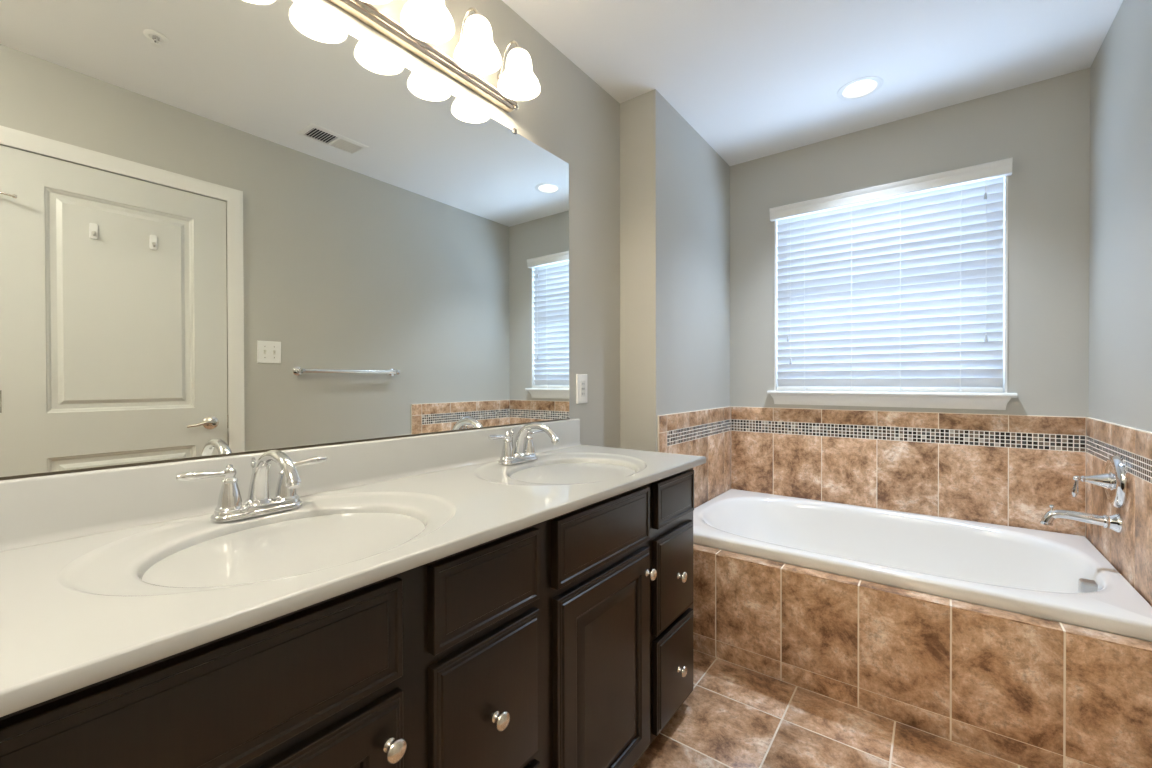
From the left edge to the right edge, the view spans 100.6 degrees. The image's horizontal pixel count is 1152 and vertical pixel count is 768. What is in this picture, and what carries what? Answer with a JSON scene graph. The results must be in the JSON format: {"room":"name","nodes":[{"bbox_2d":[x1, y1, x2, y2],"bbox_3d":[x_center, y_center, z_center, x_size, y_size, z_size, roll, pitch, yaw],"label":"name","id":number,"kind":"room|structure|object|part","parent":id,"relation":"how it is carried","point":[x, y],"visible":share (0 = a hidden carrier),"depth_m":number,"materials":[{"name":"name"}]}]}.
{"room":"bathroom","nodes":[
{"label":"bathroom","id":0,"kind":"room"},
{"bbox_2d":[292,0,619,447],"bbox_3d":[-0.400,-0.179,1.564,0.120,2.610,4.060,0,0,37],"label":"wall","id":1,"kind":"structure","parent":0,"point":[574,119],"depth_m":2.02,"materials":[{"name":"grey paint"}]},
{"bbox_2d":[0,0,569,479],"bbox_3d":[-0.497,-0.377,1.325,0.009,1.052,1.563,0,0,37],"label":"wall mirror","id":2,"kind":"object","parent":1,"relation":"attached to","point":[228,227],"visible":1,"depth_m":1.04,"materials":[{"name":"silver mirror"}]},
{"bbox_2d":[0,419,580,550],"bbox_3d":[-0.486,0.204,1.322,0.030,0.108,1.654,0,0,37],"label":"backsplash","id":3,"kind":"structure","parent":1,"relation":"attached to","point":[36,510],"depth_m":0.94,"materials":[{"name":"white stone"}]},
{"bbox_2d":[327,0,540,112],"bbox_3d":[-0.413,-1.034,1.285,0.190,0.175,0.870,0,0,37],"label":"vanity light","id":4,"kind":"object","parent":1,"relation":"attached to","point":[424,22],"visible":1,"depth_m":1.39,"materials":[{"name":"white glass"}]},
{"bbox_3d":[-0.498,-1.010,1.131,0.140,0.114,0.140,0,0,37],"label":"lamp shade","id":5,"kind":"part","parent":4,"relation":"part of","materials":[{"name":"white glass"}]},
{"bbox_3d":[-0.393,-1.012,1.270,0.140,0.114,0.140,0,0,37],"label":"lamp shade","id":6,"kind":"part","parent":4,"relation":"part of","materials":[{"name":"white glass"}]},
{"bbox_3d":[-0.393,-1.033,1.270,0.045,0.070,0.045,0,0,37],"label":"light bulb","id":7,"kind":"part","parent":4,"relation":"part of","materials":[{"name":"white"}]},
{"bbox_3d":[-0.334,-1.049,1.442,0.119,0.148,0.032,0,0,37],"label":"lamp arm","id":8,"kind":"part","parent":4,"relation":"part of","materials":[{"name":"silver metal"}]},
{"bbox_3d":[-0.289,-1.013,1.409,0.140,0.114,0.140,0,0,37],"label":"lamp shade","id":9,"kind":"part","parent":4,"relation":"part of","materials":[{"name":"white glass"}]},
{"bbox_3d":[-0.229,-1.050,1.581,0.119,0.148,0.032,0,0,37],"label":"lamp arm","id":10,"kind":"part","parent":4,"relation":"part of","materials":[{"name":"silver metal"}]},
{"bbox_3d":[-0.184,-1.014,1.548,0.140,0.114,0.140,0,0,37],"label":"lamp shade","id":11,"kind":"part","parent":4,"relation":"part of","materials":[{"name":"white glass"}]},
{"bbox_2d":[576,374,586,403],"bbox_3d":[0.027,0.020,2.022,0.010,0.124,0.076,0,0,37],"label":"wall outlet","id":12,"kind":"object","parent":1,"relation":"attached to","point":[581,379],"visible":1,"depth_m":2.01,"materials":[{"name":"white plastic"}]},
{"bbox_2d":[580,381,584,396],"bbox_3d":[0.029,0.020,2.020,0.004,0.067,0.033,0,0,37],"label":"receptacle","id":13,"kind":"object","parent":12,"relation":"attached to","point":[582,383],"depth_m":2.02,"materials":[{"name":"grey plastic"}]},
{"bbox_2d":[620,89,730,548],"bbox_3d":[0.583,-0.108,2.605,0.196,2.450,0.975,0,0,37],"label":"wall","id":14,"kind":"structure","parent":0,"point":[675,186],"depth_m":2.30,"materials":[{"name":"grey paint"}]},
{"bbox_3d":[0.661,0.408,2.555,0.008,0.537,0.952,0,0,37],"label":"tile panel","id":15,"kind":"part","parent":14,"relation":"part of","materials":[{"name":"brown tile"}]},
{"bbox_2d":[502,0,1122,165],"bbox_3d":[0.331,-1.422,1.003,1.957,0.200,4.060,0,0,37],"label":"ceiling","id":16,"kind":"structure","parent":0,"point":[755,79],"depth_m":1.92,"materials":[{"name":"white paint"}]},
{"bbox_2d":[837,76,882,100],"bbox_3d":[1.279,-1.355,2.155,0.180,0.057,0.180,0,0,37],"label":"ceiling light","id":17,"kind":"object","parent":16,"relation":"attached to","point":[859,88],"visible":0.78,"depth_m":2.19,"materials":[{"name":"white glass"}]},
{"bbox_2d":[633,650,1024,767],"bbox_3d":[0.338,1.178,1.020,1.957,0.100,4.060,0,0,37],"label":"floor","id":18,"kind":"structure","parent":0,"point":[733,716],"depth_m":1.53,"materials":[{"name":"brown tile"}]},
{"bbox_2d":[0,468,693,767],"bbox_3d":[-0.267,0.705,1.166,0.570,0.846,1.633,0,0,37],"label":"vanity cabinet","id":19,"kind":"object","parent":18,"relation":"on","point":[565,640],"visible":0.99,"depth_m":0.82,"materials":[{"name":"brown wood"}]},
{"bbox_3d":[-0.408,0.770,0.571,0.021,0.580,0.451,0,0,37],"label":"cabinet door","id":20,"kind":"part","parent":19,"relation":"part of","materials":[{"name":"brown wood"}]},
{"bbox_2d":[0,419,705,716],"bbox_3d":[-0.271,0.281,1.170,0.559,0.262,1.670,0,0,37],"label":"countertop","id":21,"kind":"structure","parent":19,"relation":"on","point":[105,573],"depth_m":0.82,"materials":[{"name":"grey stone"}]},
{"bbox_2d":[176,450,326,521],"bbox_3d":[-0.624,0.196,0.981,0.222,0.135,0.218,0,0,-1],"label":"sink faucet","id":22,"kind":"object","parent":21,"relation":"on","point":[230,507],"visible":1,"depth_m":0.94,"materials":[{"name":"silver metal"}]},
{"bbox_3d":[-0.705,0.172,0.913,0.023,0.028,0.096,0,0,37],"label":"lever","id":23,"kind":"part","parent":22,"relation":"part of","materials":[{"name":"silver metal"}]},
{"bbox_3d":[-0.683,0.215,0.943,0.048,0.065,0.048,0,0,37],"label":"handle","id":24,"kind":"part","parent":22,"relation":"part of","materials":[{"name":"silver metal"}]},
{"bbox_3d":[-0.675,0.202,1.000,0.011,0.096,0.011,0,0,37],"label":"lift rod","id":25,"kind":"part","parent":22,"relation":"part of","materials":[{"name":"silver metal"}]},
{"bbox_3d":[-0.652,0.254,0.984,0.058,0.020,0.164,0,0,37],"label":"plate","id":26,"kind":"part","parent":22,"relation":"part of","materials":[{"name":"silver metal"}]},
{"bbox_3d":[-0.596,0.191,0.941,0.204,0.124,0.055,0,0,37],"label":"spout","id":27,"kind":"part","parent":22,"relation":"part of","materials":[{"name":"silver metal"}]},
{"bbox_3d":[-0.621,0.214,1.024,0.048,0.065,0.048,0,0,37],"label":"handle","id":28,"kind":"part","parent":22,"relation":"part of","materials":[{"name":"silver metal"}]},
{"bbox_3d":[-0.599,0.171,1.053,0.023,0.028,0.096,0,0,37],"label":"lever","id":29,"kind":"part","parent":22,"relation":"part of","materials":[{"name":"silver metal"}]},
{"bbox_2d":[58,492,455,595],"bbox_3d":[-0.504,0.337,0.871,0.486,0.154,0.596,0,0,37],"label":"sink","id":30,"kind":"object","parent":21,"relation":"in","point":[178,553],"depth_m":0.82,"materials":[{"name":"white ceramic"}]},
{"bbox_2d":[488,422,559,464],"bbox_3d":[-0.164,0.191,1.592,0.222,0.135,0.218,0,0,-1],"label":"sink faucet","id":31,"kind":"object","parent":21,"relation":"on","point":[520,452],"visible":1,"depth_m":1.56,"materials":[{"name":"silver metal"}]},
{"bbox_3d":[-0.245,0.167,1.524,0.023,0.028,0.096,0,0,37],"label":"lever","id":32,"kind":"part","parent":31,"relation":"part of","materials":[{"name":"silver metal"}]},
{"bbox_3d":[-0.223,0.210,1.554,0.048,0.065,0.048,0,0,37],"label":"handle","id":33,"kind":"part","parent":31,"relation":"part of","materials":[{"name":"silver metal"}]},
{"bbox_3d":[-0.215,0.197,1.612,0.011,0.096,0.011,0,0,37],"label":"lift rod","id":34,"kind":"part","parent":31,"relation":"part of","materials":[{"name":"silver metal"}]},
{"bbox_3d":[-0.192,0.249,1.595,0.058,0.020,0.164,0,0,37],"label":"plate","id":35,"kind":"part","parent":31,"relation":"part of","materials":[{"name":"silver metal"}]},
{"bbox_3d":[-0.161,0.209,1.635,0.048,0.065,0.048,0,0,37],"label":"handle","id":36,"kind":"part","parent":31,"relation":"part of","materials":[{"name":"silver metal"}]},
{"bbox_3d":[-0.139,0.166,1.664,0.023,0.028,0.096,0,0,37],"label":"lever","id":37,"kind":"part","parent":31,"relation":"part of","materials":[{"name":"silver metal"}]},
{"bbox_3d":[-0.136,0.186,1.552,0.204,0.124,0.055,0,0,37],"label":"spout","id":38,"kind":"part","parent":31,"relation":"part of","materials":[{"name":"silver metal"}]},
{"bbox_2d":[473,452,646,485],"bbox_3d":[-0.038,0.332,1.491,0.486,0.154,0.596,0,0,37],"label":"sink","id":39,"kind":"object","parent":21,"relation":"in","point":[551,468],"depth_m":1.52,"materials":[{"name":"white ceramic"}]},
{"bbox_3d":[-0.270,0.543,0.711,0.028,0.033,0.033,0,0,37],"label":"knob","id":40,"kind":"part","parent":19,"relation":"part of","materials":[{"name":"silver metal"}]},
{"bbox_3d":[-0.159,0.623,0.900,0.021,0.301,0.265,0,0,37],"label":"drawer","id":41,"kind":"part","parent":19,"relation":"part of","materials":[{"name":"brown wood"}]},
{"bbox_3d":[-0.140,0.622,0.885,0.028,0.033,0.033,0,0,37],"label":"knob","id":42,"kind":"part","parent":19,"relation":"part of","materials":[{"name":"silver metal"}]},
{"bbox_3d":[-0.158,0.927,0.902,0.021,0.262,0.265,0,0,37],"label":"drawer","id":43,"kind":"part","parent":19,"relation":"part of","materials":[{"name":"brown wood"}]},
{"bbox_3d":[0.085,0.765,1.224,0.021,0.580,0.424,0,0,37],"label":"cabinet door","id":44,"kind":"part","parent":19,"relation":"part of","materials":[{"name":"brown wood"}]},
{"bbox_3d":[0.213,0.538,1.353,0.028,0.033,0.033,0,0,37],"label":"knob","id":45,"kind":"part","parent":19,"relation":"part of","materials":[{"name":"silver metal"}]},
{"bbox_3d":[0.318,0.610,1.534,0.021,0.284,0.265,0,0,37],"label":"drawer","id":46,"kind":"part","parent":19,"relation":"part of","materials":[{"name":"brown wood"}]},
{"bbox_3d":[0.319,0.912,1.536,0.021,0.280,0.265,0,0,37],"label":"drawer","id":47,"kind":"part","parent":19,"relation":"part of","materials":[{"name":"brown wood"}]},
{"bbox_3d":[0.338,0.912,1.520,0.028,0.033,0.033,0,0,37],"label":"knob","id":48,"kind":"part","parent":19,"relation":"part of","materials":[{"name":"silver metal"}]},
{"bbox_3d":[0.337,0.613,1.519,0.028,0.033,0.033,0,0,37],"label":"knob","id":49,"kind":"part","parent":19,"relation":"part of","materials":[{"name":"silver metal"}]},
{"bbox_2d":[693,489,1151,641],"bbox_3d":[1.271,0.839,2.103,1.510,0.385,0.945,0,0,37],"label":"bathtub","id":50,"kind":"object","parent":18,"relation":"on","point":[1054,576],"visible":0.59,"depth_m":2.08,"materials":[{"name":"white ceramic"}]},
{"bbox_3d":[1.788,0.716,1.671,0.039,0.056,0.056,0,0,37],"label":"overflow plate","id":51,"kind":"part","parent":50,"relation":"part of","materials":[{"name":"silver metal"}]},
{"bbox_2d":[730,68,1089,536],"bbox_3d":[1.517,-0.190,2.582,1.717,2.610,0.128,0,0,37],"label":"wall","id":52,"kind":"structure","parent":0,"point":[1007,467],"depth_m":2.27,"materials":[{"name":"grey paint"}]},
{"bbox_2d":[767,176,1016,409],"bbox_3d":[1.574,-0.439,2.496,1.067,1.112,0.152,0,0,37],"label":"window","id":53,"kind":"structure","parent":52,"relation":"in","point":[949,400],"depth_m":2.36,"materials":[{"name":"white paint"}]},
{"bbox_2d":[769,157,1012,391],"bbox_3d":[1.552,-0.486,2.472,1.038,1.050,0.077,0,0,37],"label":"window blind","id":54,"kind":"object","parent":53,"relation":"attached to","point":[895,286],"visible":0.99,"depth_m":2.43,"materials":[{"name":"white paint"}]},
{"bbox_3d":[1.218,-0.541,2.713,0.002,0.812,0.004,0,0,37],"label":"pull cord","id":55,"kind":"part","parent":54,"relation":"part of","materials":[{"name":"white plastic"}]},
{"bbox_3d":[1.283,-0.454,2.682,0.012,0.986,0.005,0,0,37],"label":"ladder cord","id":56,"kind":"part","parent":54,"relation":"part of","materials":[{"name":"white fabric"}]},
{"bbox_3d":[1.467,-0.454,2.543,0.012,0.986,0.005,0,0,37],"label":"ladder cord","id":57,"kind":"part","parent":54,"relation":"part of","materials":[{"name":"white fabric"}]},
{"bbox_3d":[1.568,0.027,2.492,0.984,0.020,0.032,0,0,37],"label":"rail","id":58,"kind":"part","parent":54,"relation":"part of","materials":[{"name":"white paint"}]},
{"bbox_3d":[1.638,-0.454,2.414,0.012,0.986,0.005,0,0,37],"label":"ladder cord","id":59,"kind":"part","parent":54,"relation":"part of","materials":[{"name":"white fabric"}]},
{"bbox_3d":[1.829,-0.453,2.271,0.012,0.986,0.005,0,0,37],"label":"ladder cord","id":60,"kind":"part","parent":54,"relation":"part of","materials":[{"name":"white fabric"}]},
{"bbox_3d":[1.893,-0.582,2.205,0.002,0.727,0.004,0,0,37],"label":"pull cord","id":61,"kind":"part","parent":54,"relation":"part of","materials":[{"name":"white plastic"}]},
{"bbox_3d":[1.564,0.078,2.484,1.067,0.078,0.114,0,0,37],"label":"sill","id":62,"kind":"part","parent":53,"relation":"part of","materials":[{"name":"white paint"}]},
{"bbox_3d":[1.557,0.407,2.481,1.512,0.537,0.008,0,0,37],"label":"tile panel","id":63,"kind":"part","parent":52,"relation":"part of","materials":[{"name":"brown tile"}]},
{"bbox_2d":[693,544,1151,767],"bbox_3d":[0.966,0.909,1.700,1.533,0.426,0.066,0,0,37],"label":"bathtub surround","id":64,"kind":"structure","parent":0,"point":[1026,691],"depth_m":1.52,"materials":[{"name":"beige tile"}]},
{"bbox_2d":[1086,0,1151,641],"bbox_3d":[1.065,-0.175,0.461,0.128,2.610,4.060,0,0,37],"label":"wall","id":65,"kind":"structure","parent":0,"point":[1119,421],"depth_m":1.66,"materials":[{"name":"grey paint"}]},
{"bbox_2d":[1040,504,1122,532],"bbox_3d":[1.798,0.479,1.711,0.200,0.075,0.068,0,0,37],"label":"tub spout","id":66,"kind":"object","parent":65,"relation":"attached to","point":[1114,521],"visible":1,"depth_m":1.69,"materials":[{"name":"silver metal"}]},
{"bbox_2d":[1071,455,1127,508],"bbox_3d":[1.831,0.338,1.685,0.118,0.182,0.182,0,0,37],"label":"tub valve","id":67,"kind":"object","parent":65,"relation":"attached to","point":[1114,479],"visible":1,"depth_m":1.64,"materials":[{"name":"silver metal"}]},
{"bbox_3d":[1.792,0.374,1.717,0.019,0.066,0.019,0,0,37],"label":"lever","id":68,"kind":"part","parent":67,"relation":"part of","materials":[{"name":"silver metal"}]},
{"bbox_3d":[1.827,0.338,1.688,0.103,0.068,0.068,0,0,37],"label":"handle stem","id":69,"kind":"part","parent":67,"relation":"part of","materials":[{"name":"silver metal"}]},
{"bbox_3d":[1.868,0.338,1.657,0.024,0.182,0.182,0,0,37],"label":"valve plate","id":70,"kind":"part","parent":67,"relation":"part of","materials":[{"name":"silver metal"}]},
{"bbox_3d":[1.876,0.411,1.640,0.008,0.537,0.952,0,0,37],"label":"tile panel","id":71,"kind":"part","parent":65,"relation":"part of","materials":[{"name":"brown tile"}]}
]}

